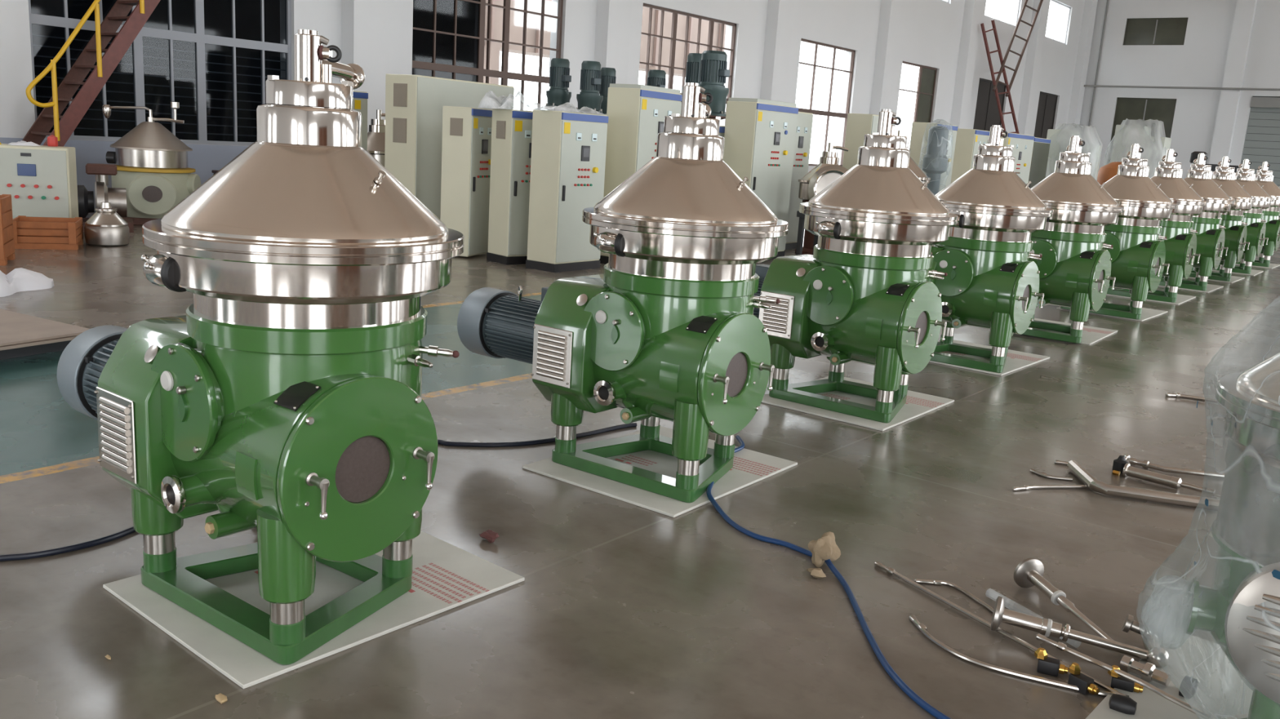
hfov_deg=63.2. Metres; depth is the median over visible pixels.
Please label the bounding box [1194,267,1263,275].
board
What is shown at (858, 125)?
tall cabinet
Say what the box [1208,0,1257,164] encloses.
pillar
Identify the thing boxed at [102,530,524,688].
board
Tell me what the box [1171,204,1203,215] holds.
bowl
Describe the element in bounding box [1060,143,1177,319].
machine
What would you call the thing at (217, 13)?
window
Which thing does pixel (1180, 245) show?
machine
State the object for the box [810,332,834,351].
outlet
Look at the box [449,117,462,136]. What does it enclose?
vent grille
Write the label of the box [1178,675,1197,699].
ring
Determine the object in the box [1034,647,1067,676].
valve
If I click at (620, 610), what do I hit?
floor
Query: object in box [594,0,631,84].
pillar
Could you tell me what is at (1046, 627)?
pipe
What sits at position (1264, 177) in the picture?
machine
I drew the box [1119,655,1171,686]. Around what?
pipe
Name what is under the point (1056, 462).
pipe
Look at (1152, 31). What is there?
window
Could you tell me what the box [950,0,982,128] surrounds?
pillar
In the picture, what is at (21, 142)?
rag
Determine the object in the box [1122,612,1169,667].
valve
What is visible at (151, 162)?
old separator
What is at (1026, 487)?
pipe
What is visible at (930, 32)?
wall
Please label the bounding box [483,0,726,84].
window
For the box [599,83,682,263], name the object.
tall cabinet
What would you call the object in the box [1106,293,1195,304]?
board
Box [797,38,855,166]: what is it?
window
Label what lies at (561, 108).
plastic sheet
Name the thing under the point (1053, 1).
window
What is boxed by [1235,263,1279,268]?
board
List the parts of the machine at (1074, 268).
frame, neck crown, foot post, leg, name plate, clamp handle, clamp handle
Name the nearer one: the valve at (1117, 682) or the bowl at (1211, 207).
the valve at (1117, 682)
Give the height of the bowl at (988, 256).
0.582 m
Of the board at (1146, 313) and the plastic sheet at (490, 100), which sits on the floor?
the board at (1146, 313)
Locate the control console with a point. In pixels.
(41, 181)
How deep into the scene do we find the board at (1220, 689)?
3.15 m
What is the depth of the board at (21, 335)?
6.42 m
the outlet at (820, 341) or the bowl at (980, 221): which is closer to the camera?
the outlet at (820, 341)
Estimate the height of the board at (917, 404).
0.013 m
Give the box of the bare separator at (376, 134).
[367,110,385,166]
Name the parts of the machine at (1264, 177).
frame, neck crown, foot post, leg, name plate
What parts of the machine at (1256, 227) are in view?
frame, neck crown, foot post, leg, name plate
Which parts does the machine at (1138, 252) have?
frame, neck crown, foot post, leg, name plate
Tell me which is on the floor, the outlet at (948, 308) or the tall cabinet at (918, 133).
the tall cabinet at (918, 133)
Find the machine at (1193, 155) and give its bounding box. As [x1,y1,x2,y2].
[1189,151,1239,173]
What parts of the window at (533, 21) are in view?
post, post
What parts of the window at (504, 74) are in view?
frame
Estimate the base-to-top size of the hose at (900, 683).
0.042 m
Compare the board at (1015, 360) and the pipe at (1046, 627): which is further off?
the board at (1015, 360)
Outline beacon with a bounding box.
[47,134,57,146]
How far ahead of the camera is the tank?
24.70 m
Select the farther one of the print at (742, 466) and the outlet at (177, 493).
the print at (742, 466)
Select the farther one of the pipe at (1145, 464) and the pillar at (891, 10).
the pillar at (891, 10)
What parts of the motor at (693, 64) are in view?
motor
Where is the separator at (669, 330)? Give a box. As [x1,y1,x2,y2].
[457,82,788,502]
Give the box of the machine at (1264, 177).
[1235,161,1279,266]
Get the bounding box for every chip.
[105,654,111,659]
[215,693,227,704]
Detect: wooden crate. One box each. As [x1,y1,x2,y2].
[0,194,15,266]
[13,215,83,249]
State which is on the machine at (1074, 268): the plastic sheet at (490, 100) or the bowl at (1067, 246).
the bowl at (1067, 246)
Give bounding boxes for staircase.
[22,0,160,146]
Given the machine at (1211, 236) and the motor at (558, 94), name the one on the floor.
the motor at (558, 94)
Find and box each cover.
[1045,124,1102,181]
[1106,118,1171,177]
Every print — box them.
[408,563,489,604]
[614,455,657,466]
[729,456,779,475]
[825,393,849,399]
[906,396,943,407]
[1007,352,1039,361]
[1083,328,1111,333]
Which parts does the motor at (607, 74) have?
motor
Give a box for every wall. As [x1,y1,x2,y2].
[0,0,1084,172]
[1079,0,1279,179]
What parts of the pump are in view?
pump motor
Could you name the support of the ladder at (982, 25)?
on the floor
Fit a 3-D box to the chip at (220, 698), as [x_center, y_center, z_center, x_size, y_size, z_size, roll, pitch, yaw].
[-1.124,0.908,2.790,0.049,0.016,0.027,13,15,37]
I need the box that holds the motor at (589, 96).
[576,61,602,115]
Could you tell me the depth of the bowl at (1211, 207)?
13.63 m
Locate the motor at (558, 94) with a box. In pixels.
[545,57,571,109]
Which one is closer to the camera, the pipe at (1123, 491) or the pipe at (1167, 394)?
the pipe at (1123, 491)
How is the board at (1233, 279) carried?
on the floor
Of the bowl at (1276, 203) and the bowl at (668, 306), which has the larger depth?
the bowl at (1276, 203)
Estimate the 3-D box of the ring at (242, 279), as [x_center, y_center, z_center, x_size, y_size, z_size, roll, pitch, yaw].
[-1.020,-0.295,3.218,0.858,0.126,0.858,13,15,37]
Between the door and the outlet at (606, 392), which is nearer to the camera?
the outlet at (606, 392)
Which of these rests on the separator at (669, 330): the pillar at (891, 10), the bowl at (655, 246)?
the bowl at (655, 246)
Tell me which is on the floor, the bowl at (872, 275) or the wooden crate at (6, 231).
the wooden crate at (6, 231)
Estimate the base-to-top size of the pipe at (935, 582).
0.023 m
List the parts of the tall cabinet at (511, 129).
door handle, door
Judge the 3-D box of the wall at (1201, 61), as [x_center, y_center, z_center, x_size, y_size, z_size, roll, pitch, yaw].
[30.215,-10.432,41.531,24.500,9.800,0.400,13,15,37]
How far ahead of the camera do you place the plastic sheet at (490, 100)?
11.84 m
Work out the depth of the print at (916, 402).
6.58 m
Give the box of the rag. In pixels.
[7,140,40,146]
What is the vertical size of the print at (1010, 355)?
0.001 m
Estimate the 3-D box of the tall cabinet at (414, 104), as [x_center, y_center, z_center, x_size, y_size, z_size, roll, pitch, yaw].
[-2.528,-2.643,13.900,0.538,2.110,1.971,11,14,29]
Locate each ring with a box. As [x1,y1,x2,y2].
[157,250,451,305]
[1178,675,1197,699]
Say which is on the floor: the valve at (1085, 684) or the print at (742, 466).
the valve at (1085, 684)
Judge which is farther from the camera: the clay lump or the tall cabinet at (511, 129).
the tall cabinet at (511, 129)
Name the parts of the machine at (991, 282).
foot post, leg, frame, neck crown, foot post, leg, post, name plate, clamp handle, lever, clamp handle, lever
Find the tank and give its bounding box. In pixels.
[1097,161,1122,185]
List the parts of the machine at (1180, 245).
frame, foot post, neck crown, foot post, leg, name plate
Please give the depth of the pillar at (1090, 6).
47.69 m
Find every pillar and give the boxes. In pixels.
[341,0,390,132]
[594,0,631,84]
[760,0,794,102]
[869,0,902,115]
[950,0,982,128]
[1017,0,1048,135]
[1066,0,1097,129]
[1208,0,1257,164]
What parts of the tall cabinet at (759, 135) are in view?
door handle, frame, door, emergency knob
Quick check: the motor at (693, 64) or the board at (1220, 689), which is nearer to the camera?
the board at (1220, 689)
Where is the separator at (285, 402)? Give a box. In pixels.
[57,29,464,665]
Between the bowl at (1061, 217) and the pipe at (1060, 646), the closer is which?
the pipe at (1060, 646)
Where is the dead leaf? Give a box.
[479,528,499,542]
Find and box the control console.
[0,143,79,218]
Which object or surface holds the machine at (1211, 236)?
on the board at (1210, 287)
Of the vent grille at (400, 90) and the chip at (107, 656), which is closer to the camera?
the chip at (107, 656)
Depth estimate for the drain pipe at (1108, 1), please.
47.93 m
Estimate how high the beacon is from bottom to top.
0.130 m
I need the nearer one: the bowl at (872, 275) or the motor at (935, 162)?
the bowl at (872, 275)
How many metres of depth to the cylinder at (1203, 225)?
13.75 m
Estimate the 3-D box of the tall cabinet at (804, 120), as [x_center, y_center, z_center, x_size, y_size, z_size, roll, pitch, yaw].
[2.186,-2.723,15.815,0.505,2.050,0.760,12,14,33]
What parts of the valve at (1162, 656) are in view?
bulb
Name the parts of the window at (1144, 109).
pane, pane, pane, pane, pane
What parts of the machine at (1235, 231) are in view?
frame, foot post, neck crown, foot post, leg, name plate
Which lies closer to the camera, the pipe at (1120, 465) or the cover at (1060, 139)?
the pipe at (1120, 465)
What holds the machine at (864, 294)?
on the board at (917, 404)
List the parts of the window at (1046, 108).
pane, frame, pane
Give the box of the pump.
[77,163,133,232]
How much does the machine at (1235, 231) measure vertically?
1.781 m
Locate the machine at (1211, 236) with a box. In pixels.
[1159,153,1235,290]
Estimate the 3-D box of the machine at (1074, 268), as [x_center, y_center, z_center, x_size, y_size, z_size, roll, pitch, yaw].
[3.536,-1.183,9.629,1.724,1.781,0.972,13,15,37]
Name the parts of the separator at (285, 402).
motor, louvre panel, leg, foot post, frame, leg, foot post, name plate, neck crown, clamp handle, ball knob, lever, post, cone knob, foot post, leg, clamp handle, ball knob, lever, valve knob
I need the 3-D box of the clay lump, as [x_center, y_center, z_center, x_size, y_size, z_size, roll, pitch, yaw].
[0.696,0.720,3.943,0.120,0.127,0.109,13,15,37]
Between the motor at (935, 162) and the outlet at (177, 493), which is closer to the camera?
the outlet at (177, 493)
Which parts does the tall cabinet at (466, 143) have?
door handle, door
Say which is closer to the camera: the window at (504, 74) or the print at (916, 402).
the print at (916, 402)
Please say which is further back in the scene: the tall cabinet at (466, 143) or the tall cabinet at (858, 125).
the tall cabinet at (858, 125)
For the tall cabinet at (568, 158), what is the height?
1.760 m
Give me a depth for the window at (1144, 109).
47.17 m
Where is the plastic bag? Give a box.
[0,267,54,297]
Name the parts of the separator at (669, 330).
motor, louvre panel, foot post, leg, frame, foot post, foot post, leg, neck crown, name plate, post, clamp handle, foot post, ball knob, lever, cone knob, clamp handle, ball knob, lever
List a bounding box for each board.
[0,308,88,359]
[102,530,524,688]
[522,426,797,517]
[761,376,954,431]
[928,339,1049,376]
[1029,318,1117,345]
[1056,302,1168,321]
[1085,628,1253,718]
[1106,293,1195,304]
[1158,284,1223,293]
[1188,275,1244,283]
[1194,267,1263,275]
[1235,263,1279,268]
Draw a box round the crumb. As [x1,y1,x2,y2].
[805,568,826,578]
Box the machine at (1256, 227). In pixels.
[1212,159,1274,274]
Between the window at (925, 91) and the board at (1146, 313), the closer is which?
the board at (1146, 313)
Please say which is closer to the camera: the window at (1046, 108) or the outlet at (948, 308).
the outlet at (948, 308)
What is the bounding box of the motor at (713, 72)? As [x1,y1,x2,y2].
[698,50,729,119]
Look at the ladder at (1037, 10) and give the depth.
39.64 m
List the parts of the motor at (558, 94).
motor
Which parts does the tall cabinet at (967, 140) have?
door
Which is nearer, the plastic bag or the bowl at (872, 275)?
the bowl at (872, 275)
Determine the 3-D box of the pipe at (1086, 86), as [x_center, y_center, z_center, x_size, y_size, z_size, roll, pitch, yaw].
[29.643,-8.156,41.588,23.845,5.064,0.090,13,15,37]
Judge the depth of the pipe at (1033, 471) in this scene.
5.22 m
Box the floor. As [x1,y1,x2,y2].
[0,211,1279,718]
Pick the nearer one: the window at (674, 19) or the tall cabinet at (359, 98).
the tall cabinet at (359, 98)
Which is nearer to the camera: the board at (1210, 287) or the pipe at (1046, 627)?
the pipe at (1046, 627)
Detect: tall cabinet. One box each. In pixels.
[352,90,368,151]
[384,74,514,219]
[440,106,492,257]
[486,108,533,264]
[525,110,608,272]
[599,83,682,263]
[719,125,724,137]
[723,97,798,259]
[785,111,813,249]
[842,113,892,170]
[909,121,957,191]
[951,128,989,182]
[988,131,1035,183]
[1027,137,1050,188]
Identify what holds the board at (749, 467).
on the floor
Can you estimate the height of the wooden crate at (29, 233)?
0.290 m
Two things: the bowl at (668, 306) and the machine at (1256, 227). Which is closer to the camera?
the bowl at (668, 306)
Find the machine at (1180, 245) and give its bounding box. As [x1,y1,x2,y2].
[1106,149,1207,302]
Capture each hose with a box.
[0,422,636,561]
[706,435,951,718]
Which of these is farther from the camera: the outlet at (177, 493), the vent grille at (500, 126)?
the vent grille at (500, 126)
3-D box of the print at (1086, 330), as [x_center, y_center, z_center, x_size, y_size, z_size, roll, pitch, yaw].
[4.309,-0.272,9.871,0.317,0.001,0.214,13,15,37]
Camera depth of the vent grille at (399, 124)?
12.99 m
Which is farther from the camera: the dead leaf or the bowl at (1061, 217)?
the bowl at (1061, 217)
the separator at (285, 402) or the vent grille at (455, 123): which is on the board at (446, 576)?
the separator at (285, 402)
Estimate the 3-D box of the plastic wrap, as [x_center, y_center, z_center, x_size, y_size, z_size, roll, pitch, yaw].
[1.829,0.339,2.585,0.908,1.553,0.860,-1,13,-19]
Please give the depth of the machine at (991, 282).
7.65 m
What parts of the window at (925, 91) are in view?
pane, pane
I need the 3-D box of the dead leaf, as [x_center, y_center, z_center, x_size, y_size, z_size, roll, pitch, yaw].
[-0.580,0.675,3.976,0.089,0.043,0.050,10,14,28]
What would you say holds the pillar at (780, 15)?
attached to the wall at (930, 32)
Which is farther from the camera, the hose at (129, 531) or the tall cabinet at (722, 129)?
the tall cabinet at (722, 129)
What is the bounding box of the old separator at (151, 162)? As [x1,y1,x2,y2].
[102,101,200,225]
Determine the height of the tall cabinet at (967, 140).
2.080 m
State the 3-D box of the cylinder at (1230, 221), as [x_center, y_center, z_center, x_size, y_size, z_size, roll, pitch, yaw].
[8.562,-1.888,15.517,0.716,0.582,0.716,13,15,37]
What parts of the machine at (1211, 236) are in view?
frame, foot post, neck crown, foot post, leg, name plate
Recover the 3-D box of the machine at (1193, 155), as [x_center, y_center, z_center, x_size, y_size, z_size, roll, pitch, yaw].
[11.926,-3.320,21.702,1.065,1.960,0.600,13,15,37]
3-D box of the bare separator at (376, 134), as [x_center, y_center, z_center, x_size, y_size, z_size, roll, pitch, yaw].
[-3.791,-2.758,15.077,0.874,1.682,0.874,9,13,22]
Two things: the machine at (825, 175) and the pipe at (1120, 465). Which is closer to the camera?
the pipe at (1120, 465)
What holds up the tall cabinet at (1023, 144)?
on the floor
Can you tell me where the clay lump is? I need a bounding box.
[808,531,840,567]
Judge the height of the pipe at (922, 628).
0.026 m
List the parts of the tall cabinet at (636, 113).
frame, door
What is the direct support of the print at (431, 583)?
on the board at (446, 576)
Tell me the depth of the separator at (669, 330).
4.54 m
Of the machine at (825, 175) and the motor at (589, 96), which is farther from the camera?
the motor at (589, 96)
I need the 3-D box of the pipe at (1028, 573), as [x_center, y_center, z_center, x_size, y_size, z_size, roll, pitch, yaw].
[1.520,0.838,3.647,0.121,0.121,0.475,-1,13,-22]
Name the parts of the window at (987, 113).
pane, pane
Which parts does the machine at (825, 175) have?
leg, leg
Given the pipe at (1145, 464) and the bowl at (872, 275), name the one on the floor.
the pipe at (1145, 464)
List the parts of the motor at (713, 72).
motor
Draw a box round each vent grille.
[392,117,406,143]
[393,83,407,106]
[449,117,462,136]
[495,120,506,138]
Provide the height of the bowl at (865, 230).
0.126 m
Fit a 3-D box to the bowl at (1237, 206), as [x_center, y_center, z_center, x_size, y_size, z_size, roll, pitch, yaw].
[8.589,-2.306,15.427,0.858,0.126,0.858,13,15,37]
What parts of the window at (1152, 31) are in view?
pane, pane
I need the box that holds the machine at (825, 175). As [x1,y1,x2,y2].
[795,164,848,255]
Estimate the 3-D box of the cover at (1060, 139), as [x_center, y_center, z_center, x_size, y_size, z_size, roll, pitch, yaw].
[10.048,-4.270,24.353,1.285,2.427,1.417,13,15,37]
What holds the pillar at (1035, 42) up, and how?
attached to the wall at (930, 32)
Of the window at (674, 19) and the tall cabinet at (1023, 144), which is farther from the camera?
the window at (674, 19)
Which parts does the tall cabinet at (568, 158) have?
door handle, door, emergency knob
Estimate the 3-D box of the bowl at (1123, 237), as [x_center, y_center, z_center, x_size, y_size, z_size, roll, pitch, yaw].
[5.144,-1.163,11.128,0.716,0.582,0.716,13,15,37]
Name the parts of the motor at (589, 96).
motor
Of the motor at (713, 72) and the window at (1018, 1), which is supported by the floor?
the motor at (713, 72)
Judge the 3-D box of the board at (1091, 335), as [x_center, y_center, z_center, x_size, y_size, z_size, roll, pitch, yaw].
[3.926,-0.280,9.823,0.875,0.013,1.060,12,15,35]
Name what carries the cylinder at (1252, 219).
on the machine at (1256, 227)
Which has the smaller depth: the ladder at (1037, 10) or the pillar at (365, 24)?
the pillar at (365, 24)
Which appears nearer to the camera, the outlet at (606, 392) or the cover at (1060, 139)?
the outlet at (606, 392)
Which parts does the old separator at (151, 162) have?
feed arm, outlet arm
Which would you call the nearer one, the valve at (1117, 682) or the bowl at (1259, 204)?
the valve at (1117, 682)
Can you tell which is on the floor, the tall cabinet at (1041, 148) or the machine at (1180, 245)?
the tall cabinet at (1041, 148)
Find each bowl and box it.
[84,202,129,246]
[589,225,778,264]
[603,262,759,339]
[804,214,950,245]
[808,164,848,199]
[813,244,933,301]
[937,236,1033,276]
[949,210,1047,232]
[1031,230,1106,262]
[1048,208,1118,226]
[1104,224,1161,251]
[1118,206,1172,220]
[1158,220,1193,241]
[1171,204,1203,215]
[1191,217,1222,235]
[1202,203,1231,213]
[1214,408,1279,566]
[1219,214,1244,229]
[1230,202,1252,210]
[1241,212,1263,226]
[1251,200,1271,208]
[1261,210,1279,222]
[1270,200,1279,207]
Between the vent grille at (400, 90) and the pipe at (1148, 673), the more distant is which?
the vent grille at (400, 90)
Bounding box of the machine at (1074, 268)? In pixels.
[1022,135,1124,343]
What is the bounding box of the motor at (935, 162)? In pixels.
[920,119,952,195]
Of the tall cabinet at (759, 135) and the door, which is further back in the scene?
the door
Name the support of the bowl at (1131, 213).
on the machine at (1138, 252)
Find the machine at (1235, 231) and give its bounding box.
[1189,156,1256,281]
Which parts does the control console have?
label plate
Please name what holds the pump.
on the floor
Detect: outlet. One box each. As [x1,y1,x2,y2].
[160,475,216,513]
[593,379,626,405]
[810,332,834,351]
[942,302,955,317]
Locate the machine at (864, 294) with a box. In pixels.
[753,109,958,422]
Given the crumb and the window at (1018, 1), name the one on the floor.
the crumb
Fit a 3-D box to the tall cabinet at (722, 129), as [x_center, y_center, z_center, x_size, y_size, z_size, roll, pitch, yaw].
[0.805,-2.262,13.977,0.455,1.750,0.670,12,15,35]
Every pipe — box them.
[874,560,1126,696]
[908,614,1128,697]
[913,578,994,613]
[990,589,1076,642]
[991,595,1147,660]
[1012,484,1087,491]
[1013,557,1113,640]
[1029,468,1072,480]
[1035,633,1210,718]
[1054,460,1068,465]
[1066,460,1219,511]
[1084,84,1279,90]
[1085,0,1109,144]
[1111,453,1215,495]
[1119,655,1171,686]
[1128,457,1224,478]
[1165,392,1217,402]
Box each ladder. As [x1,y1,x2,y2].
[980,19,1019,133]
[992,0,1043,97]
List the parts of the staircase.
rail post, handrail, rail post, rail post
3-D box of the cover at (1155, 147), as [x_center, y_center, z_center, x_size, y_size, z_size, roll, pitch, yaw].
[12.820,-4.818,26.951,1.527,2.753,1.702,13,15,37]
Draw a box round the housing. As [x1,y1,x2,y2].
[186,303,427,416]
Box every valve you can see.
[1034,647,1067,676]
[1067,662,1099,694]
[1107,665,1143,693]
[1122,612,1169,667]
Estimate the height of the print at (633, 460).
0.001 m
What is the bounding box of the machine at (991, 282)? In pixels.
[928,124,1053,373]
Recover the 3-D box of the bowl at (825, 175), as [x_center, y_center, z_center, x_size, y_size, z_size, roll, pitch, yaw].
[2.544,-2.254,13.761,0.640,0.636,0.310,5,12,5]
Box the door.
[1240,96,1279,186]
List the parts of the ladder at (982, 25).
rail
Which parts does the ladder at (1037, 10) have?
rail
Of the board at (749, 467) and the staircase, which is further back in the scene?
the staircase
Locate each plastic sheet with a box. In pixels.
[477,90,547,111]
[533,102,604,115]
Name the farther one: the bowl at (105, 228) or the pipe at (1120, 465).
the bowl at (105, 228)
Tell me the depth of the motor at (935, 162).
16.98 m
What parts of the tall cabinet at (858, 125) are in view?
door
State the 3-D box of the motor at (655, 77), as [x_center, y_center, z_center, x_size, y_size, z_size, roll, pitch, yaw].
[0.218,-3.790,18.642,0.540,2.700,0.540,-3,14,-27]
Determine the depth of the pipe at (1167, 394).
7.24 m
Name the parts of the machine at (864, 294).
motor, louvre panel, foot post, leg, foot post, frame, foot post, neck crown, leg, post, name plate, foot post, clamp handle, lever, cone knob, clamp handle, lever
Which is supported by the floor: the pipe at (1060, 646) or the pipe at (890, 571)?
the pipe at (890, 571)
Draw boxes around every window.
[30,0,478,142]
[412,0,563,110]
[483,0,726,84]
[639,3,736,123]
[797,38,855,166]
[899,61,937,122]
[973,78,1005,131]
[984,0,1019,26]
[1034,91,1057,138]
[1044,0,1070,44]
[1106,97,1176,164]
[1123,17,1187,44]
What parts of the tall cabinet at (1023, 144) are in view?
door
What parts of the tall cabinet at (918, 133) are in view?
door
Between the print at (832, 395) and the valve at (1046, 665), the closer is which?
the valve at (1046, 665)
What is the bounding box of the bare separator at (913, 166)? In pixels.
[897,130,930,186]
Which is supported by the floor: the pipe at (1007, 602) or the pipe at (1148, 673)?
the pipe at (1007, 602)
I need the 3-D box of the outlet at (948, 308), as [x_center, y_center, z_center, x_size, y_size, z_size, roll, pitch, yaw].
[2.339,-0.388,7.837,0.124,0.124,0.237,13,15,37]
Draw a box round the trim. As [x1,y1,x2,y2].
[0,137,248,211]
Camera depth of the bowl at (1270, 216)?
17.96 m
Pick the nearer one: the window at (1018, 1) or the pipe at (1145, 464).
the pipe at (1145, 464)
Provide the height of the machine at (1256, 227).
1.781 m
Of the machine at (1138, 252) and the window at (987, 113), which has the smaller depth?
the machine at (1138, 252)

